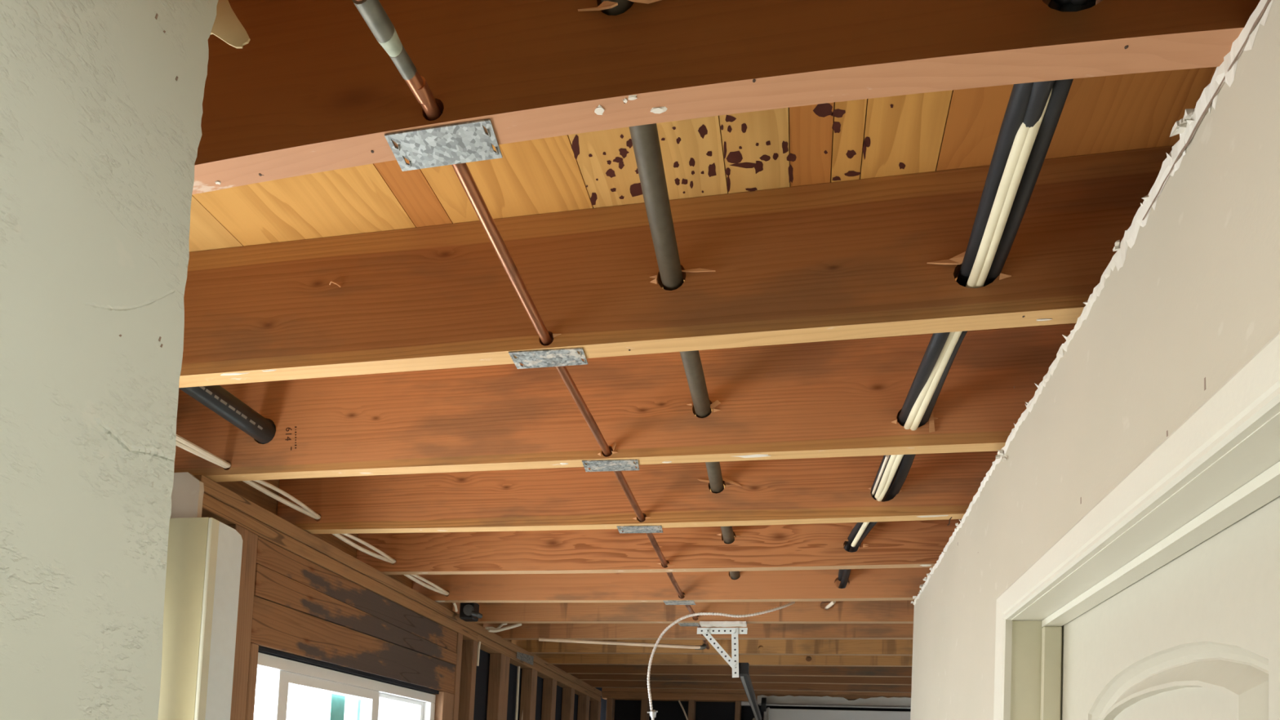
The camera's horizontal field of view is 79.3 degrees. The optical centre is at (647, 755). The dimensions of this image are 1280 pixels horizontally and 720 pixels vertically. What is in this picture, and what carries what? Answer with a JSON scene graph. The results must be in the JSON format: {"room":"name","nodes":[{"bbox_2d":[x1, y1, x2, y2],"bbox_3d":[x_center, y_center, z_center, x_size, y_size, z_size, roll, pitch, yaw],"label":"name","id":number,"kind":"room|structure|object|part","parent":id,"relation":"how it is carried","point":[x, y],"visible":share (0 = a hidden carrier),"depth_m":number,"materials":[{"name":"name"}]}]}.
{"room":"garage","nodes":[
{"label":"garage","id":0,"kind":"room"},
{"bbox_2d":[0,0,250,719],"bbox_3d":[-0.791,0.434,-0.892,0.120,2.477,3.194,2,-3,11],"label":"wall","id":1,"kind":"structure","parent":0,"point":[101,100],"depth_m":0.58,"materials":[{"name":"paint"}]},
{"bbox_2d":[193,475,601,719],"bbox_3d":[-1.192,0.441,1.538,0.132,2.664,8.000,2,-3,11],"label":"wall","id":2,"kind":"structure","parent":0,"point":[305,597],"depth_m":2.45,"materials":[{"name":"bare wood"},{"name":"black paper"}]},
{"bbox_2d":[169,471,204,518],"bbox_3d":[-1.089,-0.599,1.794,0.121,0.113,0.013,2,-3,11],"label":"scrap","id":3,"kind":"object","parent":2,"relation":"attached to","point":[188,491],"visible":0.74,"depth_m":1.78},
{"bbox_3d":[-0.930,-0.554,2.575,0.086,0.037,1.578,2,-3,11],"label":"plate","id":4,"kind":"part","parent":2,"relation":"part of","materials":[{"name":"brown wood"}]},
{"bbox_2d":[253,652,435,719],"bbox_3d":[-0.987,0.301,2.502,0.055,1.138,1.044,2,-3,11],"label":"window","id":5,"kind":"structure","parent":2,"relation":"in","point":[300,691],"depth_m":2.36,"materials":[{"name":"white plastic"}]},
{"bbox_3d":[-1.088,0.282,2.066,0.004,1.046,0.111,2,-3,11],"label":"pane","id":6,"kind":"part","parent":5,"relation":"part of","materials":[{"name":"clear glass"}]},
{"bbox_3d":[-1.002,0.294,2.369,0.004,0.992,0.433,2,-3,11],"label":"pane","id":7,"kind":"part","parent":5,"relation":"part of","materials":[{"name":"clear glass"}]},
{"bbox_3d":[-0.979,-0.212,2.393,0.019,0.039,0.435,2,-3,11],"label":"sash rail","id":8,"kind":"part","parent":5,"relation":"part of","materials":[{"name":"white plastic"}]},
{"bbox_3d":[-0.944,0.308,2.790,0.004,1.022,0.344,2,-3,11],"label":"pane","id":9,"kind":"part","parent":5,"relation":"part of","materials":[{"name":"clear glass"}]},
{"bbox_3d":[-0.921,-0.206,2.815,0.024,0.021,0.346,2,-3,11],"label":"sash rail","id":10,"kind":"part","parent":5,"relation":"part of","materials":[{"name":"white plastic"}]},
{"bbox_2d":[476,641,480,666],"bbox_3d":[-0.736,-0.442,3.356,0.016,0.107,0.012,2,-3,11],"label":"cable","id":11,"kind":"object","parent":2,"relation":"attached to","point":[479,642],"visible":1,"depth_m":3.35,"materials":[{"name":"white plastic"}]},
{"bbox_2d":[515,666,519,719],"bbox_3d":[-0.675,-0.073,3.930,0.017,0.764,0.030,2,-3,11],"label":"cable","id":12,"kind":"object","parent":2,"relation":"attached to","point":[518,667],"visible":1,"depth_m":3.93,"materials":[{"name":"white plastic"}]},
{"bbox_2d":[516,651,533,665],"bbox_3d":[-0.620,-0.495,3.901,0.002,0.051,0.235,2,-3,11],"label":"plate","id":13,"kind":"object","parent":2,"relation":"attached to","point":[528,659],"visible":1,"depth_m":3.90,"materials":[{"name":"silver metal"}]},
{"bbox_3d":[-0.679,0.740,4.177,0.013,2.366,2.399,2,-3,11],"label":"backing panel","id":14,"kind":"part","parent":2,"relation":"part of","materials":[{"name":"black paper"}]},
{"bbox_3d":[-0.574,-0.452,4.377,0.086,0.037,2.098,2,-3,11],"label":"plate","id":15,"kind":"part","parent":2,"relation":"part of","materials":[{"name":"brown wood"}]},
{"bbox_2d":[189,66,1216,537],"bbox_3d":[0.906,-0.831,1.246,4.270,0.030,8.100,2,-3,11],"label":"ceiling","id":16,"kind":"structure","parent":0,"point":[953,129],"depth_m":1.11,"materials":[{"name":"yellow wood"}]},
{"bbox_2d":[277,451,998,533],"bbox_3d":[0.963,-0.661,1.813,4.108,0.249,0.042,2,-3,11],"label":"joist","id":17,"kind":"object","parent":16,"relation":"attached to","point":[936,486],"visible":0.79,"depth_m":1.99,"materials":[{"name":"brown wood"}]},
{"bbox_2d":[242,480,318,519],"bbox_3d":[-0.961,-0.672,2.009,0.016,0.024,0.333,2,-3,11],"label":"wire","id":18,"kind":"object","parent":17,"relation":"attached to","point":[251,483],"visible":0.81,"depth_m":2.00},
{"bbox_2d":[253,480,320,519],"bbox_3d":[-0.947,-0.673,2.006,0.028,0.022,0.335,2,-3,10],"label":"wire","id":19,"kind":"object","parent":17,"relation":"attached to","point":[261,482],"visible":0.74,"depth_m":2.01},
{"bbox_2d":[617,525,662,533],"bbox_3d":[-0.021,-0.592,2.029,0.122,0.004,0.055,2,-3,11],"label":"plate","id":20,"kind":"object","parent":17,"relation":"attached to","point":[626,529],"visible":1,"depth_m":2.02,"materials":[{"name":"silver metal"}]},
{"bbox_2d":[871,455,889,497],"bbox_3d":[0.523,-0.626,1.750,0.012,0.047,0.334,2,-3,10],"label":"cable","id":21,"kind":"object","parent":17,"relation":"attached to","point":[886,458],"visible":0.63,"depth_m":1.72,"materials":[{"name":"white plastic"}]},
{"bbox_2d":[355,491,961,574],"bbox_3d":[1.041,-0.651,2.204,4.108,0.224,0.043,2,-3,11],"label":"joist","id":22,"kind":"object","parent":16,"relation":"attached to","point":[898,544],"visible":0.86,"depth_m":2.39,"materials":[{"name":"brown wood"}]},
{"bbox_2d":[332,533,394,564],"bbox_3d":[-0.886,-0.644,2.390,0.016,0.027,0.354,2,-3,13],"label":"wire","id":23,"kind":"object","parent":22,"relation":"attached to","point":[342,538],"visible":0.84,"depth_m":2.38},
{"bbox_2d":[342,533,395,562],"bbox_3d":[-0.875,-0.650,2.388,0.019,0.019,0.354,2,-3,12],"label":"wire","id":24,"kind":"object","parent":22,"relation":"attached to","point":[349,535],"visible":0.77,"depth_m":2.40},
{"bbox_2d":[412,537,933,603],"bbox_3d":[1.115,-0.630,2.578,4.108,0.223,0.036,2,-3,11],"label":"joist","id":25,"kind":"object","parent":16,"relation":"attached to","point":[878,584],"visible":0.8,"depth_m":2.76,"materials":[{"name":"brown wood"}]},
{"bbox_2d":[404,574,447,595],"bbox_3d":[-0.803,-0.617,2.769,0.016,0.023,0.334,2,-3,13],"label":"wire","id":26,"kind":"object","parent":25,"relation":"attached to","point":[409,576],"visible":0.8,"depth_m":2.76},
{"bbox_2d":[411,574,448,595],"bbox_3d":[-0.794,-0.622,2.767,0.016,0.015,0.333,2,-3,13],"label":"wire","id":27,"kind":"object","parent":25,"relation":"attached to","point":[415,575],"visible":0.77,"depth_m":2.79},
{"bbox_2d":[452,602,457,612],"bbox_3d":[-0.753,-0.581,3.021,0.011,0.032,0.045,2,-3,3],"label":"wire","id":28,"kind":"object","parent":25,"relation":"hanging from","point":[454,603],"visible":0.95,"depth_m":3.02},
{"bbox_2d":[662,600,695,604],"bbox_3d":[0.114,-0.551,2.790,0.110,0.002,0.059,2,-3,11],"label":"plate","id":29,"kind":"object","parent":25,"relation":"attached to","point":[667,602],"visible":1,"depth_m":2.79,"materials":[{"name":"silver metal"}]},
{"bbox_2d":[838,0,1088,581],"bbox_3d":[0.524,-0.605,1.620,0.091,0.166,2.129,2,-3,9],"label":"power cable","id":30,"kind":"object","parent":25,"relation":"attached to","point":[1041,91],"visible":0.25,"depth_m":0.77,"materials":[{"name":"black plastic"}]},
{"bbox_2d":[838,0,1096,588],"bbox_3d":[0.542,-0.599,1.661,0.094,0.139,2.197,2,-3,9],"label":"pipe","id":31,"kind":"object","parent":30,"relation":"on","point":[1060,88],"visible":0.46,"depth_m":0.95,"materials":[{"name":"black plastic"}]},
{"bbox_2d":[1034,88,1052,141],"bbox_3d":[0.402,-0.660,0.794,0.009,0.015,0.107,2,-3,11],"label":"cable","id":32,"kind":"object","parent":30,"relation":"on","point":[1046,104],"visible":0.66,"depth_m":0.78,"materials":[{"name":"white plastic"}]},
{"bbox_2d":[452,572,914,623],"bbox_3d":[1.183,-0.611,2.921,4.108,0.221,0.036,2,-3,11],"label":"joist","id":33,"kind":"object","parent":16,"relation":"attached to","point":[842,611],"visible":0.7,"depth_m":3.10,"materials":[{"name":"brown wood"}]},
{"bbox_2d":[484,623,506,629],"bbox_3d":[-0.664,-0.569,3.390,0.016,0.058,0.131,1,-3,31],"label":"wire","id":34,"kind":"object","parent":33,"relation":"attached to","point":[500,626],"visible":0.84,"depth_m":3.38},
{"bbox_2d":[488,623,521,632],"bbox_3d":[-0.624,-0.559,3.373,0.150,0.063,0.019,4,-3,-31],"label":"wire","id":35,"kind":"object","parent":33,"relation":"attached to","point":[513,626],"visible":0.98,"depth_m":3.37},
{"bbox_2d":[677,622,699,626],"bbox_3d":[0.167,-0.533,3.151,0.084,0.002,0.057,2,-3,11],"label":"plate","id":36,"kind":"object","parent":33,"relation":"attached to","point":[679,624],"visible":1,"depth_m":3.14,"materials":[{"name":"silver metal"}]},
{"bbox_2d":[646,601,795,719],"bbox_3d":[0.277,-0.335,2.982,0.565,0.564,0.084,2,-3,4],"label":"cable","id":37,"kind":"object","parent":33,"relation":"hanging from","point":[652,713],"visible":1,"depth_m":3.00,"materials":[{"name":"plastic"}]},
{"bbox_2d":[697,627,747,677],"bbox_3d":[0.297,-0.415,3.134,0.204,0.204,0.043,2,-3,11],"label":"bracket","id":38,"kind":"object","parent":33,"relation":"hanging from","point":[733,663],"visible":1,"depth_m":3.12,"materials":[{"name":"metal"}]},
{"bbox_2d":[699,621,746,626],"bbox_3d":[0.301,-0.525,3.091,0.184,0.012,0.054,2,-3,11],"label":"mounting block","id":39,"kind":"object","parent":33,"relation":"attached to","point":[703,624],"visible":1,"depth_m":3.08,"materials":[{"name":"white paint"}]},
{"bbox_2d":[738,662,761,719],"bbox_3d":[0.511,-0.240,4.068,0.117,0.241,1.938,2,-3,10],"label":"rail","id":40,"kind":"object","parent":33,"relation":"attached to","point":[744,668],"visible":0.99,"depth_m":3.57,"materials":[{"name":"metal"}]},
{"bbox_3d":[0.548,-0.266,4.080,0.012,0.006,1.905,2,-3,10],"label":"chain","id":41,"kind":"part","parent":40,"relation":"part of","materials":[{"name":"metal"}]},
{"bbox_2d":[824,600,835,609],"bbox_3d":[0.705,-0.582,2.986,0.014,0.026,0.067,3,-3,-14],"label":"cable","id":42,"kind":"object","parent":33,"relation":"attached to","point":[832,602],"visible":0.93,"depth_m":2.98,"materials":[{"name":"white plastic"}]},
{"bbox_2d":[482,602,913,639],"bbox_3d":[1.245,-0.591,3.236,4.108,0.227,0.036,2,-3,11],"label":"joist","id":43,"kind":"object","parent":16,"relation":"attached to","point":[526,631],"visible":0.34,"depth_m":3.42,"materials":[{"name":"brown wood"}]},
{"bbox_2d":[351,0,709,649],"bbox_3d":[0.005,-0.609,2.132,0.036,0.025,3.211,2,-3,11],"label":"copper pipe","id":44,"kind":"object","parent":43,"relation":"attached to","point":[372,11],"visible":0.84,"depth_m":0.96,"materials":[{"name":"brown metal"}]},
{"bbox_2d":[538,637,706,649],"bbox_3d":[-0.114,-0.522,3.570,0.778,0.032,0.034,3,-3,-3],"label":"tube","id":45,"kind":"object","parent":43,"relation":"attached to","point":[704,646],"visible":1,"depth_m":3.56,"materials":[{"name":"white plastic"}]},
{"bbox_2d":[511,639,912,655],"bbox_3d":[1.315,-0.572,3.591,4.108,0.224,0.036,2,-3,11],"label":"joist","id":46,"kind":"object","parent":16,"relation":"attached to","point":[851,646],"visible":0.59,"depth_m":3.73,"materials":[{"name":"brown wood"}]},
{"bbox_2d":[533,646,912,666],"bbox_3d":[1.377,-0.553,3.903,4.108,0.226,0.036,2,-3,11],"label":"joist","id":47,"kind":"object","parent":16,"relation":"attached to","point":[552,659],"visible":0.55,"depth_m":4.08,"materials":[{"name":"brown wood"}]},
{"bbox_2d":[595,687,911,719],"bbox_3d":[0.801,0.495,1.156,4.350,2.694,8.030,2,-3,11],"label":"wall","id":48,"kind":"structure","parent":0,"point":[616,704],"depth_m":5.28,"materials":[{"name":"wood"},{"name":"black paper"}]},
{"bbox_2d":[459,602,482,622],"bbox_3d":[-0.704,-0.579,3.091,0.093,0.073,0.082,2,-3,11],"label":"junction box","id":49,"kind":"object","parent":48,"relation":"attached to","point":[468,611],"visible":0.92,"depth_m":3.08,"materials":[{"name":"metal"}]},
{"bbox_2d":[173,324,1075,482],"bbox_3d":[0.889,-0.695,1.440,4.108,0.223,0.046,2,-3,11],"label":"joist","id":50,"kind":"object","parent":48,"relation":"on","point":[845,397],"visible":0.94,"depth_m":1.61,"materials":[{"name":"brown wood"}]},
{"bbox_2d":[175,440,226,468],"bbox_3d":[-1.020,-0.677,1.618,0.015,0.024,0.364,2,-3,12],"label":"wire","id":51,"kind":"object","parent":50,"relation":"attached to","point":[179,444],"visible":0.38,"depth_m":1.70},
{"bbox_2d":[175,434,231,467],"bbox_3d":[-1.010,-0.679,1.616,0.018,0.021,0.364,2,-3,11],"label":"wire","id":52,"kind":"object","parent":50,"relation":"attached to","point":[179,438],"visible":0.44,"depth_m":1.71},
{"bbox_2d":[178,385,275,444],"bbox_3d":[-0.908,-0.754,1.661,0.057,0.057,0.485,2,-3,11],"label":"drain pipe","id":53,"kind":"object","parent":50,"relation":"attached to","point":[216,398],"visible":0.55,"depth_m":1.66,"materials":[{"name":"black plastic"}]},
{"bbox_2d":[582,459,639,471],"bbox_3d":[-0.079,-0.617,1.645,0.126,0.004,0.056,2,-3,11],"label":"plate","id":54,"kind":"object","parent":50,"relation":"attached to","point":[609,464],"visible":1,"depth_m":1.64,"materials":[{"name":"silver metal"}]},
{"bbox_2d":[850,121,1040,546],"bbox_3d":[0.512,-0.628,1.509,0.043,0.066,1.516,2,-3,8],"label":"cable","id":55,"kind":"object","parent":50,"relation":"attached to","point":[1033,131],"visible":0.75,"depth_m":1.05,"materials":[{"name":"white plastic"}]},
{"bbox_2d":[875,122,1029,498],"bbox_3d":[0.477,-0.638,1.313,0.040,0.059,1.116,2,-3,8],"label":"cable","id":56,"kind":"object","parent":50,"relation":"attached to","point":[1020,139],"visible":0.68,"depth_m":1.01,"materials":[{"name":"white plastic"}]},
{"bbox_2d":[178,145,1173,387],"bbox_3d":[0.810,-0.717,1.040,4.108,0.225,0.052,2,-3,11],"label":"joist","id":57,"kind":"object","parent":48,"relation":"on","point":[879,256],"visible":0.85,"depth_m":1.19,"materials":[{"name":"brown wood"}]},
{"bbox_2d":[508,347,587,368],"bbox_3d":[-0.160,-0.638,1.244,0.124,0.004,0.048,2,-3,11],"label":"plate","id":58,"kind":"object","parent":57,"relation":"attached to","point":[559,357],"visible":1,"depth_m":1.24,"materials":[{"name":"silver metal"}]},
{"bbox_3d":[0.145,0.805,5.335,1.250,2.420,0.012,2,-3,11],"label":"backing panel","id":59,"kind":"part","parent":48,"relation":"part of","materials":[{"name":"black paper"}]},
{"bbox_3d":[0.248,-0.402,5.329,1.149,0.047,0.090,2,-3,11],"label":"plate","id":60,"kind":"part","parent":48,"relation":"part of","materials":[{"name":"brown wood"}]},
{"bbox_2d":[191,0,1260,194],"bbox_3d":[0.730,-0.729,0.643,4.110,0.246,0.051,2,-3,11],"label":"joist","id":61,"kind":"object","parent":48,"relation":"on","point":[313,89],"visible":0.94,"depth_m":0.79,"materials":[{"name":"brown wood"}]},
{"bbox_2d":[384,119,502,171],"bbox_3d":[-0.223,-0.665,0.844,0.125,0.006,0.049,2,-3,11],"label":"plate","id":62,"kind":"object","parent":61,"relation":"attached to","point":[468,141],"visible":1,"depth_m":0.84,"materials":[{"name":"silver metal"}]},
{"bbox_2d":[600,0,740,579],"bbox_3d":[0.103,-0.718,1.556,0.041,0.060,2.769,2,-3,10],"label":"pipe","id":63,"kind":"object","parent":61,"relation":"attached to","point":[645,138],"visible":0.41,"depth_m":1.08,"materials":[{"name":"grey metal"}]},
{"bbox_2d":[871,0,1071,499],"bbox_3d":[0.461,-0.623,1.280,0.070,0.144,1.419,2,-3,10],"label":"pipe","id":64,"kind":"object","parent":61,"relation":"attached to","point":[1020,94],"visible":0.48,"depth_m":0.95,"materials":[{"name":"plastic"}]},
{"bbox_2d":[552,657,911,677],"bbox_3d":[1.442,-0.535,4.231,4.108,0.225,0.036,2,-3,11],"label":"joist","id":65,"kind":"object","parent":48,"relation":"on","point":[813,671],"visible":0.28,"depth_m":4.40,"materials":[{"name":"brown wood"}]},
{"bbox_2d":[568,673,911,684],"bbox_3d":[1.495,-0.521,4.500,4.108,0.221,0.036,2,-3,11],"label":"joist","id":66,"kind":"object","parent":48,"relation":"on","point":[704,678],"visible":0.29,"depth_m":4.64,"materials":[{"name":"brown wood"}]},
{"bbox_2d":[581,680,911,693],"bbox_3d":[1.559,-0.503,4.823,4.108,0.221,0.036,2,-3,11],"label":"joist","id":67,"kind":"object","parent":48,"relation":"on","point":[595,683],"visible":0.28,"depth_m":4.97,"materials":[{"name":"brown wood"}]},
{"bbox_2d":[678,700,688,719],"bbox_3d":[0.243,-0.273,5.126,0.018,0.196,0.147,4,-3,-32],"label":"hanging wire","id":68,"kind":"object","parent":67,"relation":"hanging from","point":[683,710],"visible":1,"depth_m":5.13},
{"bbox_2d":[759,697,911,719],"bbox_3d":[2.103,0.799,4.765,2.890,2.267,0.122,2,-3,11],"label":"door","id":69,"kind":"structure","parent":48,"relation":"in","point":[769,713],"depth_m":5.01,"materials":[{"name":"paint"}]},
{"bbox_3d":[2.158,0.012,4.825,2.860,0.548,0.040,2,-3,11],"label":"panel","id":70,"kind":"part","parent":69,"relation":"part of","materials":[{"name":"paint"}]},
{"bbox_3d":[2.286,-0.422,4.981,2.999,0.304,0.012,2,-3,11],"label":"backing panel","id":71,"kind":"part","parent":48,"relation":"part of","materials":[{"name":"black paper"}]},
{"bbox_2d":[910,0,1279,719],"bbox_3d":[0.392,0.508,-0.033,0.132,2.518,5.345,2,-3,11],"label":"wall","id":72,"kind":"structure","parent":0,"point":[1189,293],"depth_m":0.87,"materials":[{"name":"paint"}]},
{"bbox_2d":[993,331,1279,719],"bbox_3d":[0.510,0.750,0.905,0.016,2.137,0.955,2,-3,11],"label":"trim","id":73,"kind":"structure","parent":72,"relation":"attached to","point":[1250,397],"depth_m":0.79,"materials":[{"name":"paint"}]},
{"bbox_3d":[0.598,0.775,1.347,0.016,2.137,0.052,2,-3,11],"label":"casing leg","id":74,"kind":"part","parent":73,"relation":"part of","materials":[{"name":"paint"}]},
{"bbox_2d":[1009,411,1279,719],"bbox_3d":[0.574,0.772,0.891,0.119,2.095,0.878,2,-3,11],"label":"door","id":75,"kind":"structure","parent":72,"relation":"in","point":[1177,617],"depth_m":0.91,"materials":[{"name":"paint"}]},
{"bbox_3d":[0.657,0.803,1.315,0.119,2.083,0.012,2,-3,11],"label":"jamb leg","id":76,"kind":"part","parent":75,"relation":"part of","materials":[{"name":"paint"}]},
{"bbox_3d":[0.661,0.808,1.302,0.030,2.071,0.012,2,-3,11],"label":"stop leg","id":77,"kind":"part","parent":75,"relation":"part of","materials":[{"name":"paint"}]},
{"bbox_3d":[0.642,0.372,0.956,0.017,0.900,0.373,2,-3,11],"label":"panel","id":78,"kind":"part","parent":75,"relation":"part of","materials":[{"name":"paint"}]},
{"bbox_3d":[0.632,0.371,0.958,0.020,1.008,0.480,2,-3,11],"label":"panel moulding","id":79,"kind":"part","parent":75,"relation":"part of","materials":[{"name":"paint"}]},
{"bbox_3d":[0.805,1.871,1.163,4.250,0.050,8.000,2,-3,11],"label":"floor","id":80,"kind":"structure","parent":0,"visible":0},
{"bbox_2d":[157,517,242,719],"bbox_3d":[-1.111,0.620,1.768,0.172,2.335,0.121,2,-3,11],"label":"post","id":81,"kind":"object","parent":80,"relation":"on","point":[204,561],"visible":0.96,"depth_m":1.75,"materials":[{"name":"beige paint"}]}
]}

